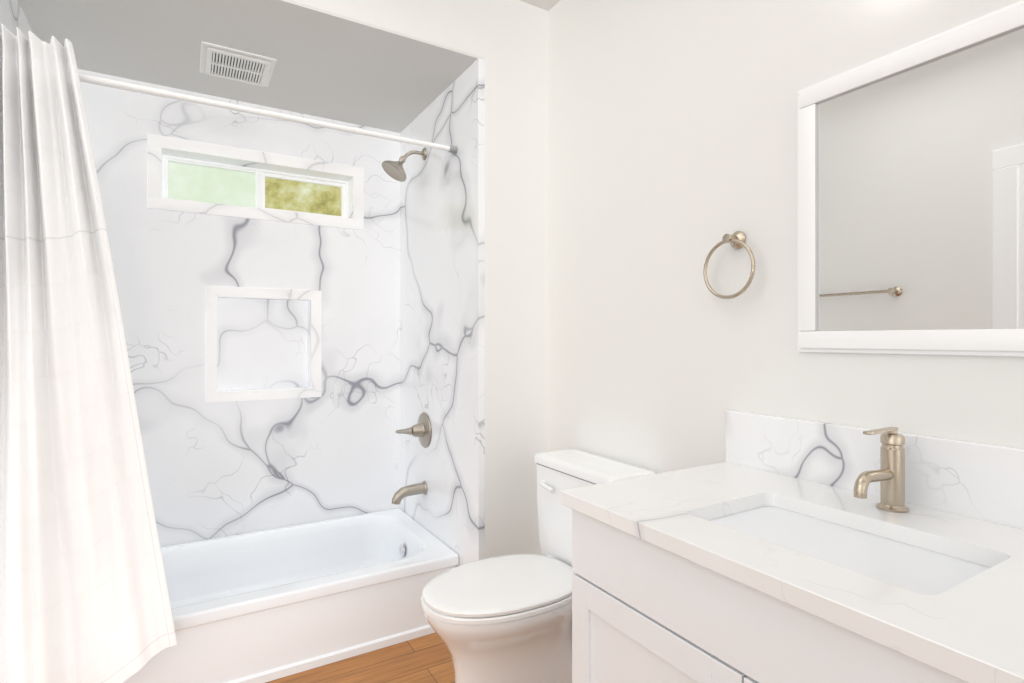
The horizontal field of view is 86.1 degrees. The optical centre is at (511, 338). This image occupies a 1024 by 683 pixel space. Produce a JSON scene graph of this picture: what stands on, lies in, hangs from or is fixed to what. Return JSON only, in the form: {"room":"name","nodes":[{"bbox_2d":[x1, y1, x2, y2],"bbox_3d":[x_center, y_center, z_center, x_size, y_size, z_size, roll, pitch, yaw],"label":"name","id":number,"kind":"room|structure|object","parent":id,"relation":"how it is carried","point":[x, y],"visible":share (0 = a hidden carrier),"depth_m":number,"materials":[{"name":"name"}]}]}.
{"room":"bathroom","nodes":[
{"label":"bathroom","id":0,"kind":"room"},
{"bbox_2d":[0,0,32,38],"bbox_3d":[-1.782,0.050,1.935,0.100,2.400,1.150,0,0,-31],"label":"wall","id":1,"kind":"structure","parent":0,"point":[12,17],"depth_m":1.82,"materials":[{"name":"paint"}]},
{"bbox_2d":[78,73,456,153],"bbox_3d":[-0.901,-0.837,2.039,1.516,0.034,0.034,0,0,-31],"label":"curtain rod","id":2,"kind":"object","parent":1,"relation":"attached to","point":[112,83],"visible":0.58,"depth_m":1.99,"materials":[{"name":"white metal"}]},
{"bbox_2d":[0,24,176,682],"bbox_3d":[-1.301,0.113,1.693,0.455,2.050,0.136,0,0,-31],"label":"shower curtain","id":3,"kind":"object","parent":2,"relation":"hanging from","point":[84,596],"visible":1,"depth_m":1.66,"materials":[{"name":"fabric"}]},
{"bbox_2d":[78,69,399,546],"bbox_3d":[-1.319,0.050,2.740,1.520,2.400,0.182,0,0,-31],"label":"wall","id":4,"kind":"structure","parent":0,"point":[263,348],"depth_m":2.70,"materials":[{"name":"stone"}]},
{"bbox_2d":[163,155,347,217],"bbox_3d":[-1.281,-0.752,2.811,0.860,0.223,0.059,0,0,-31],"label":"window","id":5,"kind":"structure","parent":4,"relation":"in","point":[204,181],"depth_m":2.78,"materials":[{"name":"glass"}]},
{"bbox_2d":[17,0,483,132],"bbox_3d":[-1.117,-1.350,2.332,1.650,0.400,1.150,0,0,-31],"label":"ceiling","id":6,"kind":"structure","parent":0,"point":[398,66],"depth_m":2.18,"materials":[{"name":"paint"}]},
{"bbox_2d":[200,41,276,86],"bbox_3d":[-1.155,-1.142,2.304,0.270,0.016,0.280,0,0,-31],"label":"air vent grille","id":7,"kind":"object","parent":6,"relation":"attached to","point":[233,64],"visible":1,"depth_m":2.27,"materials":[{"name":"white plastic"}]},
{"bbox_2d":[266,632,454,682],"bbox_3d":[-0.207,1.300,1.216,2.070,0.100,4.000,0,0,-31],"label":"floor","id":8,"kind":"structure","parent":0,"point":[426,658],"depth_m":2.08,"materials":[{"name":"brown wood"}]},
{"bbox_2d":[123,508,458,682],"bbox_3d":[-1.078,1.095,2.336,1.514,0.309,0.777,0,0,-31],"label":"bathtub","id":9,"kind":"object","parent":8,"relation":"on","point":[264,606],"visible":0.73,"depth_m":2.23,"materials":[{"name":"white ceramic"}]},
{"bbox_2d":[421,449,654,682],"bbox_3d":[0.055,0.846,1.849,0.741,0.806,0.474,0,0,-31],"label":"toilet","id":10,"kind":"object","parent":8,"relation":"on","point":[503,619],"visible":0.73,"depth_m":1.75,"materials":[{"name":"white ceramic"}]},
{"bbox_2d":[560,410,1023,682],"bbox_3d":[0.619,0.718,1.044,0.625,1.062,0.960,0,0,-31],"label":"bathroom vanity","id":11,"kind":"object","parent":8,"relation":"on","point":[773,549],"visible":1,"depth_m":1.05,"materials":[{"name":"white paint"}]},
{"bbox_2d":[853,426,909,512],"bbox_3d":[0.759,0.273,1.134,0.168,0.172,0.058,0,0,-31],"label":"faucet","id":12,"kind":"object","parent":11,"relation":"on","point":[891,474],"depth_m":1.14,"materials":[{"name":"gold metal"}]},
{"bbox_2d":[400,58,484,566],"bbox_3d":[-0.369,0.050,2.659,0.030,2.400,0.954,0,0,-31],"label":"wall","id":13,"kind":"structure","parent":0,"point":[442,289],"depth_m":2.51,"materials":[{"name":"white stone"}]},
{"bbox_2d":[382,148,426,181],"bbox_3d":[-0.529,-0.865,2.686,0.216,0.183,0.134,0,0,-31],"label":"shower head","id":14,"kind":"object","parent":13,"relation":"attached to","point":[394,170],"visible":1,"depth_m":2.67},
{"bbox_2d":[392,481,426,504],"bbox_3d":[-0.509,0.757,2.698,0.170,0.092,0.068,0,0,-31],"label":"tub spout","id":15,"kind":"object","parent":13,"relation":"attached to","point":[400,494],"visible":1,"depth_m":2.68,"materials":[{"name":"silver metal"}]},
{"bbox_2d":[396,412,430,447],"bbox_3d":[-0.489,0.455,2.710,0.123,0.176,0.177,0,0,-31],"label":"shower valve","id":16,"kind":"object","parent":13,"relation":"attached to","point":[421,429],"visible":1,"depth_m":2.70,"materials":[{"name":"silver metal"}]},
{"bbox_2d":[484,0,547,558],"bbox_3d":[-0.228,-0.150,2.862,0.420,2.800,1.150,0,0,-31],"label":"wall","id":17,"kind":"structure","parent":0,"point":[516,223],"depth_m":2.34,"materials":[{"name":"paint"}]},
{"bbox_2d":[520,0,559,10],"bbox_3d":[0.088,-1.500,0.722,2.070,0.100,2.850,0,0,-31],"label":"ceiling","id":18,"kind":"structure","parent":0,"point":[547,5],"depth_m":2.37,"materials":[{"name":"paint"}]},
{"bbox_2d":[548,0,1023,473],"bbox_3d":[0.934,-0.100,1.226,0.100,2.700,2.850,0,0,-31],"label":"wall","id":19,"kind":"structure","parent":0,"point":[672,143],"depth_m":1.71,"materials":[{"name":"paint"}]},
{"bbox_2d":[703,231,754,298],"bbox_3d":[0.633,-0.213,1.577,0.056,0.199,0.172,0,0,-31],"label":"towel ring","id":20,"kind":"object","parent":19,"relation":"attached to","point":[736,239],"visible":1,"depth_m":1.57,"materials":[{"name":"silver metal"}]},
{"bbox_2d":[798,0,1023,356],"bbox_3d":[0.878,-0.306,1.199,0.022,0.680,0.530,0,0,-31],"label":"framed mirror","id":21,"kind":"object","parent":19,"relation":"attached to","point":[910,199],"visible":1,"depth_m":1.19,"materials":[{"name":"white paint"}]}
]}

